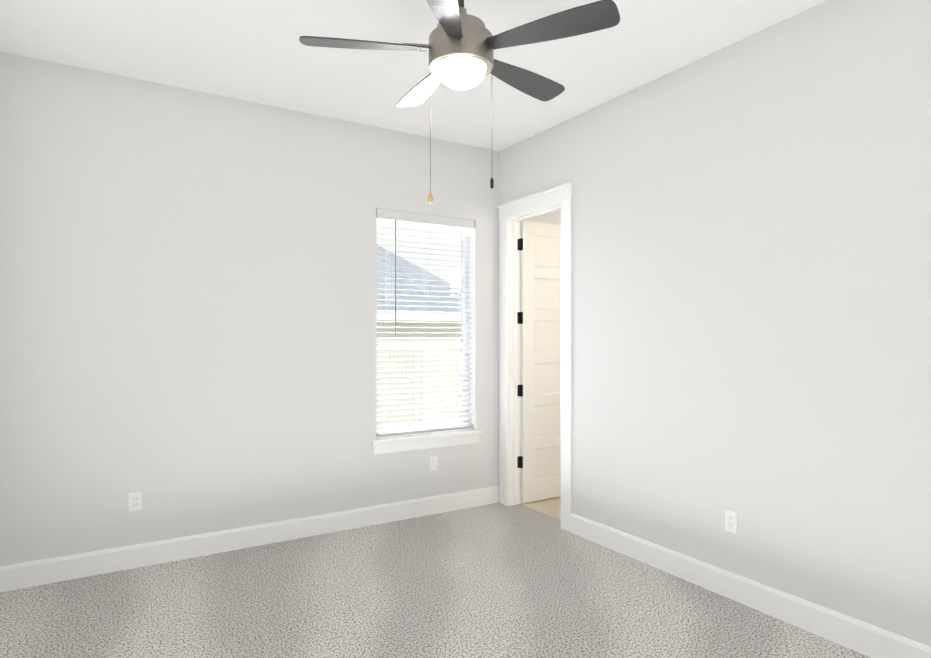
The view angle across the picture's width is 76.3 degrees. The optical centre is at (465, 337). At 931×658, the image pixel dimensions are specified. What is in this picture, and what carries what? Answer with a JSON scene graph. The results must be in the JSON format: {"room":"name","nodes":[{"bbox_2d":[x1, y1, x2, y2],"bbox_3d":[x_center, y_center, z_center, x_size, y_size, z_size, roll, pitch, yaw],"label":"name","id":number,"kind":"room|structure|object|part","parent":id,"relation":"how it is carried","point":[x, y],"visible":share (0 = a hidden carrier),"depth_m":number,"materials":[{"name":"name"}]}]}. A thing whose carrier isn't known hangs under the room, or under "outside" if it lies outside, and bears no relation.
{"room":"empty bedroom","nodes":[
{"label":"empty bedroom","id":0,"kind":"room"},
{"bbox_2d":[0,52,560,566],"bbox_3d":[-0.655,-0.095,4.663,5.110,3.050,0.160,0,0,-32],"label":"wall","id":1,"kind":"structure","parent":0,"point":[186,312],"depth_m":3.89,"materials":[{"name":"white paint"}]},
{"bbox_2d":[129,492,140,511],"bbox_3d":[-2.063,1.023,3.696,0.070,0.115,0.008,0,0,-32],"label":"electrical outlet","id":2,"kind":"object","parent":1,"relation":"attached to","point":[134,501],"visible":1,"depth_m":3.69,"materials":[{"name":"white plastic"}]},
{"bbox_2d":[0,486,499,591],"bbox_3d":[-1.179,1.362,4.240,3.470,0.140,0.016,0,0,-32],"label":"baseboard","id":3,"kind":"structure","parent":1,"relation":"attached to","point":[52,570],"depth_m":3.96,"materials":[{"name":"white paint"}]},
{"bbox_2d":[376,218,472,437],"bbox_3d":[-0.349,-0.106,4.866,0.905,1.782,0.138,0,0,-32],"label":"window","id":4,"kind":"structure","parent":1,"relation":"in","point":[395,429],"depth_m":4.85,"materials":[{"name":"white plastic"}]},
{"bbox_2d":[376,208,474,229],"bbox_3d":[-0.322,-0.959,4.820,0.897,0.074,0.071,0,0,-32],"label":"blind valance","id":5,"kind":"object","parent":4,"relation":"attached to","point":[420,218],"visible":0.94,"depth_m":4.77,"materials":[{"name":"white plastic"}]},
{"bbox_2d":[395,219,395,333],"bbox_3d":[-0.551,-0.492,4.647,0.011,0.931,0.020,0,0,-32],"label":"blind wand","id":6,"kind":"object","parent":5,"relation":"hanging from","point":[395,276],"visible":0.96,"depth_m":4.64,"materials":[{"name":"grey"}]},
{"bbox_2d":[462,228,462,426],"bbox_3d":[-0.026,-0.097,4.984,0.002,1.702,0.002,0,0,-32],"label":"blind cord","id":7,"kind":"object","parent":5,"relation":"hanging from","point":[462,315],"depth_m":4.98,"materials":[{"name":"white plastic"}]},
{"bbox_2d":[466,228,466,370],"bbox_3d":[0.008,-0.322,4.998,0.003,1.202,0.003,0,0,-32],"label":"blind cord","id":8,"kind":"object","parent":5,"relation":"hanging from","point":[466,228],"depth_m":5.00,"materials":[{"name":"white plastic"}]},
{"bbox_2d":[372,429,480,454],"bbox_3d":[-0.317,0.839,4.817,0.985,0.108,0.130,0,0,-32],"label":"window sill","id":9,"kind":"structure","parent":1,"relation":"attached to","point":[392,444],"depth_m":4.76,"materials":[{"name":"white paint"}]},
{"bbox_2d":[430,456,436,470],"bbox_3d":[-0.260,1.020,4.813,0.070,0.115,0.008,0,0,-32],"label":"electrical outlet","id":10,"kind":"object","parent":1,"relation":"attached to","point":[433,462],"visible":1,"depth_m":4.81,"materials":[{"name":"white plastic"}]},
{"bbox_2d":[0,0,825,150],"bbox_3d":[0.561,-1.689,2.695,5.110,0.150,4.780,0,0,-32],"label":"ceiling","id":11,"kind":"structure","parent":0,"point":[256,51],"depth_m":3.33,"materials":[{"name":"white paint"}]},
{"bbox_2d":[299,0,619,202],"bbox_3d":[-0.022,-1.088,2.501,1.253,1.050,1.233,0,0,-32],"label":"fan","id":12,"kind":"object","parent":11,"relation":"hanging from","point":[461,46],"visible":1,"depth_m":2.37,"materials":[{"name":"grey metal"}]},
{"bbox_3d":[-0.018,-1.085,2.463,0.220,0.095,0.220,0,0,-32],"label":"light globe","id":13,"kind":"part","parent":12,"relation":"part of","materials":[{"name":"white glass"}]},
{"bbox_2d":[0,502,870,657],"bbox_3d":[-0.021,1.512,2.344,3.740,0.150,4.780,0,0,-32],"label":"floor carpet","id":14,"kind":"object","parent":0,"point":[497,580],"visible":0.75,"depth_m":3.17,"materials":[{"name":"grey carpet"}]},
{"bbox_2d":[520,497,560,519],"bbox_3d":[1.619,1.506,4.548,1.370,0.150,2.760,0,0,-32],"label":"floor","id":15,"kind":"structure","parent":0,"point":[551,507],"depth_m":5.02,"materials":[{"name":"beige tile"}]},
{"bbox_2d":[499,0,930,646],"bbox_3d":[1.559,-0.090,3.224,0.120,3.050,4.620,0,0,-32],"label":"wall","id":16,"kind":"structure","parent":0,"point":[751,282],"depth_m":3.08,"materials":[{"name":"white paint"}]},
{"bbox_2d":[497,182,573,531],"bbox_3d":[0.591,0.146,4.772,0.172,2.569,0.941,0,0,-32],"label":"door frame","id":17,"kind":"structure","parent":16,"relation":"attached to","point":[562,195],"depth_m":5.03,"materials":[{"name":"white paint"}]},
{"bbox_2d":[517,221,560,502],"bbox_3d":[0.753,0.208,5.249,0.713,2.422,0.089,0,0,-32],"label":"door","id":18,"kind":"structure","parent":16,"relation":"in","point":[541,361],"depth_m":5.17,"materials":[{"name":"white paint"}]},
{"bbox_3d":[0.468,0.134,5.076,0.046,1.974,0.037,0,0,-32],"label":"door hinges","id":19,"kind":"part","parent":18,"relation":"part of","materials":[{"name":"black metal"}]},
{"bbox_2d":[725,510,736,533],"bbox_3d":[1.463,1.015,3.263,0.008,0.115,0.070,0,0,-32],"label":"electrical outlet","id":20,"kind":"object","parent":16,"relation":"attached to","point":[730,521],"visible":1,"depth_m":3.26,"materials":[{"name":"white plastic"}]},
{"bbox_2d":[570,513,930,657],"bbox_3d":[1.717,1.366,2.845,0.016,0.140,3.563,0,0,-32],"label":"baseboard","id":21,"kind":"structure","parent":16,"relation":"attached to","point":[866,639],"depth_m":3.10,"materials":[{"name":"white paint"}]},
{"label":"outside","id":22,"kind":"structure","parent":0,"visible":0},
{"bbox_3d":[-10.323,2.018,25.148,50.000,0.100,44.840,0,0,-32],"label":"ground","id":23,"kind":"structure","parent":22,"visible":0},
{"bbox_2d":[380,349,428,424],"bbox_3d":[-6.395,1.099,6.934,13.500,1.850,0.060,0,0,-32],"label":"fence","id":24,"kind":"object","parent":23,"relation":"on","point":[403,384],"depth_m":10.21,"materials":[{"name":"white wood"}]},
{"bbox_2d":[377,320,460,420],"bbox_3d":[-9.068,0.724,14.135,16.000,2.555,10.000,0,0,-32],"label":"house","id":25,"kind":"structure","parent":23,"relation":"on","point":[386,324],"depth_m":13.48,"materials":[{"name":"white"}]},
{"bbox_2d":[377,245,460,320],"bbox_3d":[-9.068,-2.517,14.125,16.900,4.288,10.900,0,0,-32],"label":"roof","id":26,"kind":"structure","parent":25,"relation":"on","point":[421,280],"depth_m":13.38,"materials":[{"name":"grey"}]}
]}

